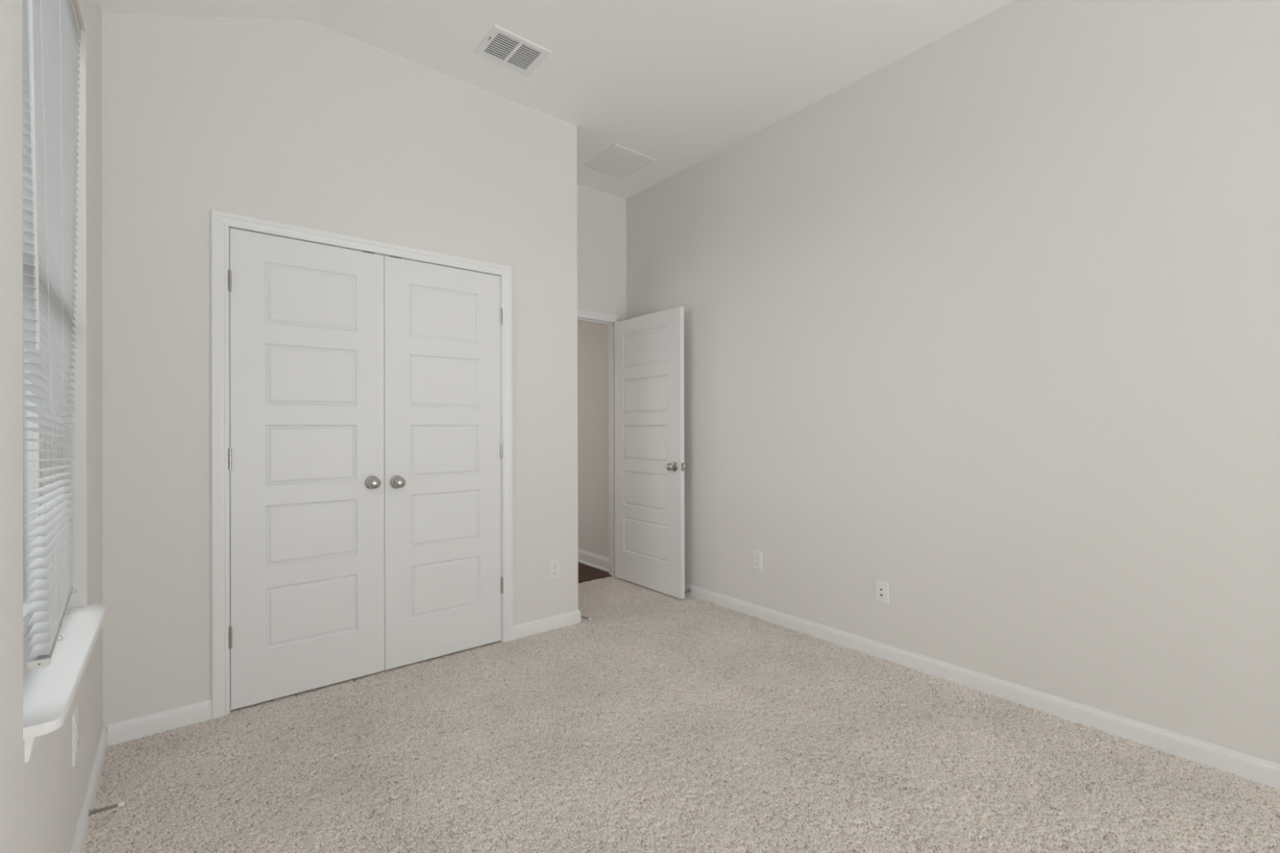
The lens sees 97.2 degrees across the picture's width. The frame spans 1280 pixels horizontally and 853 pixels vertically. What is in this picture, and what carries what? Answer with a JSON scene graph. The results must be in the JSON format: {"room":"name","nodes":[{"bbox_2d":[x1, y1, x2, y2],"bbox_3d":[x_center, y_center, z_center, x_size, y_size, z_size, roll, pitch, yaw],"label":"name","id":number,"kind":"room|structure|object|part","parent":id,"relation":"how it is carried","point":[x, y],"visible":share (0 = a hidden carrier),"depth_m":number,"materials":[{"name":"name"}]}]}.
{"room":"empty bedroom","nodes":[
{"label":"empty bedroom","id":0,"kind":"room"},
{"bbox_2d":[0,0,102,852],"bbox_3d":[-0.421,-0.178,0.032,0.160,2.788,6.881,0,0,-39],"label":"wall","id":1,"kind":"structure","parent":0,"point":[42,798],"depth_m":1.26,"materials":[{"name":"white paint"}]},
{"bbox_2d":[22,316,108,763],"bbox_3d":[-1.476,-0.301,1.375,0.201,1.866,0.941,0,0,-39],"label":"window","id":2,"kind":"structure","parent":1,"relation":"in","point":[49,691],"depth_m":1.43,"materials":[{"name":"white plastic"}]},
{"bbox_3d":[-1.529,0.095,1.328,0.004,0.826,0.828,0,0,-39],"label":"glass pane","id":3,"kind":"part","parent":2,"relation":"part of","materials":[{"name":"clear glass"}]},
{"bbox_3d":[-1.532,-0.338,1.327,0.055,1.792,0.918,0,0,-39],"label":"frame","id":4,"kind":"part","parent":2,"relation":"part of","materials":[{"name":"white plastic"}]},
{"bbox_2d":[22,0,80,669],"bbox_3d":[-1.450,-0.364,1.401,0.072,1.733,0.890,0,0,-40],"label":"window blind","id":5,"kind":"object","parent":2,"relation":"attached to","point":[51,31],"visible":0.95,"depth_m":1.28,"materials":[{"name":"white plastic"}]},
{"bbox_3d":[-1.293,-0.369,1.212,0.059,1.663,0.001,0,0,-39],"label":"ladder cord","id":6,"kind":"part","parent":5,"relation":"part of","materials":[{"name":"white fabric"}]},
{"bbox_3d":[-1.448,0.475,1.400,0.030,0.055,0.881,0,0,-43],"label":"rail","id":7,"kind":"part","parent":5,"relation":"part of","materials":[{"name":"white plastic"}]},
{"bbox_3d":[-1.484,-0.362,1.430,0.039,1.676,0.001,0,0,-39],"label":"ladder cord","id":8,"kind":"part","parent":5,"relation":"part of","materials":[{"name":"white fabric"}]},
{"bbox_3d":[-1.700,-0.354,1.678,0.043,1.690,0.001,0,0,-39],"label":"ladder cord","id":9,"kind":"part","parent":5,"relation":"part of","materials":[{"name":"white fabric"}]},
{"bbox_3d":[-1.474,0.569,1.373,0.201,0.022,0.941,0,0,-39],"label":"sill","id":10,"kind":"part","parent":2,"relation":"part of","materials":[{"name":"white paint"}]},
{"bbox_2d":[71,706,78,767],"bbox_3d":[-1.547,0.849,1.548,0.008,0.137,0.070,0,0,-39],"label":"wall outlet","id":11,"kind":"object","parent":1,"relation":"attached to","point":[75,716],"visible":1,"depth_m":1.53,"materials":[{"name":"white plastic"}]},
{"bbox_2d":[75,737,78,751],"bbox_3d":[-1.545,0.873,1.550,0.003,0.030,0.034,0,0,-39],"label":"receptacle","id":12,"kind":"object","parent":11,"relation":"attached to","point":[77,738],"depth_m":1.54,"materials":[{"name":"grey plastic"}]},
{"bbox_2d":[75,720,78,734],"bbox_3d":[-1.545,0.826,1.550,0.003,0.030,0.034,0,0,-39],"label":"receptacle","id":13,"kind":"object","parent":11,"relation":"attached to","point":[77,721],"depth_m":1.54,"materials":[{"name":"grey plastic"}]},
{"bbox_2d":[70,725,107,852],"bbox_3d":[-0.144,1.163,-0.168,0.013,0.089,5.928,0,0,-39],"label":"baseboard","id":14,"kind":"structure","parent":1,"relation":"attached to","point":[82,830],"depth_m":1.75,"materials":[{"name":"white paint"}]},
{"bbox_2d":[88,801,124,817],"bbox_3d":[-1.624,1.162,1.720,0.079,0.019,0.019,0,0,-39],"label":"door stop","id":15,"kind":"object","parent":1,"relation":"attached to","point":[119,804],"visible":1,"depth_m":1.72,"materials":[{"name":"silver metal"}]},
{"bbox_2d":[102,13,577,731],"bbox_3d":[-1.241,-0.314,2.841,2.119,3.072,0.115,0,0,-39],"label":"wall","id":16,"kind":"structure","parent":0,"point":[292,122],"depth_m":2.41,"materials":[{"name":"white paint"}]},
{"bbox_2d":[106,699,211,747],"bbox_3d":[-1.886,1.171,2.227,0.313,0.089,0.013,0,0,-39],"label":"baseboard","id":17,"kind":"structure","parent":16,"relation":"attached to","point":[148,725],"depth_m":2.22,"materials":[{"name":"white paint"}]},
{"bbox_2d":[227,227,384,710],"bbox_3d":[-1.479,0.176,2.553,0.616,2.033,0.100,0,0,-39],"label":"door","id":18,"kind":"structure","parent":16,"relation":"in","point":[306,451],"depth_m":2.54,"materials":[{"name":"white paint"}]},
{"bbox_3d":[-1.269,0.270,2.694,0.054,0.054,0.055,0,0,-39],"label":"knob","id":19,"kind":"part","parent":18,"relation":"part of","materials":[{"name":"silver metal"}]},
{"bbox_2d":[210,208,513,719],"bbox_3d":[-1.279,0.158,2.797,1.352,2.112,0.132,0,0,-39],"label":"door frame","id":20,"kind":"structure","parent":16,"relation":"attached to","point":[221,221],"depth_m":2.36,"materials":[{"name":"white paint"}]},
{"bbox_2d":[383,255,502,670],"bbox_3d":[-1.000,0.175,2.944,0.616,2.033,0.100,0,0,-39],"label":"door","id":21,"kind":"structure","parent":16,"relation":"in","point":[443,580],"depth_m":2.94,"materials":[{"name":"white paint"}]},
{"bbox_3d":[-1.180,0.275,2.767,0.054,0.054,0.055,0,0,-39],"label":"knob","id":22,"kind":"part","parent":21,"relation":"part of","materials":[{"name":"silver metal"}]},
{"bbox_2d":[549,559,559,580],"bbox_3d":[-0.506,0.852,3.357,0.070,0.114,0.008,0,0,-39],"label":"wall outlet","id":23,"kind":"object","parent":16,"relation":"attached to","point":[554,565],"visible":1,"depth_m":3.35,"materials":[{"name":"white plastic"}]},
{"bbox_2d":[552,570,557,575],"bbox_3d":[-0.504,0.871,3.355,0.034,0.025,0.003,0,0,-39],"label":"receptacle","id":24,"kind":"object","parent":23,"relation":"attached to","point":[554,572],"depth_m":3.35,"materials":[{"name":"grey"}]},
{"bbox_2d":[552,564,557,568],"bbox_3d":[-0.504,0.832,3.355,0.034,0.025,0.003,0,0,-39],"label":"receptacle","id":25,"kind":"object","parent":23,"relation":"attached to","point":[554,566],"depth_m":3.35,"materials":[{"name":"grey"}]},
{"bbox_2d":[99,0,1013,199],"bbox_3d":[0.802,-1.760,1.057,3.036,0.384,6.616,0,0,-39],"label":"ceiling","id":26,"kind":"structure","parent":0,"point":[676,84],"depth_m":2.76,"materials":[{"name":"white paint"}]},
{"bbox_2d":[473,23,551,75],"bbox_3d":[-0.626,-1.839,2.777,0.302,0.014,0.242,0,0,-39],"label":"ceiling vent","id":27,"kind":"object","parent":26,"relation":"in","point":[505,47],"visible":1,"depth_m":2.77,"materials":[{"name":"white metal"}]},
{"bbox_2d":[583,143,657,178],"bbox_3d":[-0.140,-1.842,3.940,0.362,0.008,0.373,0,0,-39],"label":"ceiling vent","id":28,"kind":"object","parent":26,"relation":"in","point":[618,161],"visible":1,"depth_m":3.93,"materials":[{"name":"white paint"}]},
{"bbox_2d":[577,183,626,319],"bbox_3d":[-1.320,-0.313,3.664,3.036,3.072,0.115,0,0,-39],"label":"wall","id":29,"kind":"structure","parent":0,"point":[601,215],"depth_m":4.42,"materials":[{"name":"white paint"}]},
{"bbox_2d":[577,309,623,576],"bbox_3d":[-0.513,0.164,4.321,0.887,2.100,0.149,0,0,-39],"label":"door frame","id":30,"kind":"structure","parent":29,"relation":"attached to","point":[582,316],"depth_m":4.55,"materials":[{"name":"white paint"}]},
{"bbox_2d":[613,306,686,599],"bbox_3d":[0.053,0.182,4.195,0.166,2.016,0.782,0,0,-39],"label":"door","id":31,"kind":"structure","parent":29,"relation":"in","point":[650,465],"depth_m":4.14,"materials":[{"name":"white paint"}]},
{"bbox_3d":[0.213,0.280,3.911,0.055,0.054,0.054,0,0,-39],"label":"knob","id":32,"kind":"part","parent":31,"relation":"part of","materials":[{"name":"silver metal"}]},
{"bbox_3d":[0.297,0.279,3.896,0.025,0.057,0.012,0,0,-39],"label":"latch plate","id":33,"kind":"part","parent":31,"relation":"part of","materials":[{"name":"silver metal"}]},
{"bbox_2d":[83,562,1279,852],"bbox_3d":[-0.001,1.226,2.059,3.052,0.064,9.200,0,0,-39],"label":"floor","id":34,"kind":"structure","parent":0,"point":[657,722],"depth_m":2.00,"materials":[{"name":"beige carpet"}]},
{"bbox_2d":[577,0,1279,764],"bbox_3d":[1.245,-0.321,2.983,0.150,3.073,9.350,0,0,-39],"label":"wall","id":35,"kind":"structure","parent":0,"point":[984,327],"depth_m":2.46,"materials":[{"name":"white paint"}]},
{"bbox_2d":[577,548,608,572],"bbox_3d":[-0.993,1.156,5.593,0.024,0.110,2.468,0,0,-39],"label":"baseboard","id":36,"kind":"structure","parent":35,"relation":"attached to","point":[591,559],"depth_m":4.86,"materials":[{"name":"white paint"}]},
{"bbox_2d":[752,550,762,570],"bbox_3d":[0.735,0.840,3.541,0.008,0.114,0.070,0,0,-39],"label":"wall outlet","id":37,"kind":"object","parent":35,"relation":"attached to","point":[757,556],"visible":1,"depth_m":3.54,"materials":[{"name":"white plastic"}]},
{"bbox_2d":[875,579,888,604],"bbox_3d":[1.246,0.854,2.911,0.012,0.114,0.070,0,0,-39],"label":"cable plate","id":38,"kind":"object","parent":35,"relation":"attached to","point":[882,588],"visible":1,"depth_m":2.91,"materials":[{"name":"white plastic"}]},
{"bbox_2d":[684,582,1279,789],"bbox_3d":[1.982,1.160,2.009,0.013,0.089,6.616,0,0,-39],"label":"baseboard","id":39,"kind":"structure","parent":35,"relation":"attached to","point":[1256,770],"depth_m":2.38,"materials":[{"name":"white paint"}]},
{"bbox_3d":[-0.682,-0.314,3.741,0.115,3.073,0.573,0,0,-39],"label":"wall","id":40,"kind":"structure","parent":0,"visible":0},
{"bbox_2d":[513,609,581,639],"bbox_3d":[-0.759,1.169,3.590,0.455,0.089,0.701,0,0,-39],"label":"baseboard","id":41,"kind":"structure","parent":40,"relation":"attached to","point":[567,619],"depth_m":3.31,"materials":[{"name":"white paint"}]},
{"bbox_2d":[580,615,591,620],"bbox_3d":[-0.333,1.168,3.450,0.079,0.022,0.019,0,0,29],"label":"door stop","id":42,"kind":"object","parent":40,"relation":"attached to","point":[581,616],"visible":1,"depth_m":3.44,"materials":[{"name":"silver metal"}]}
]}

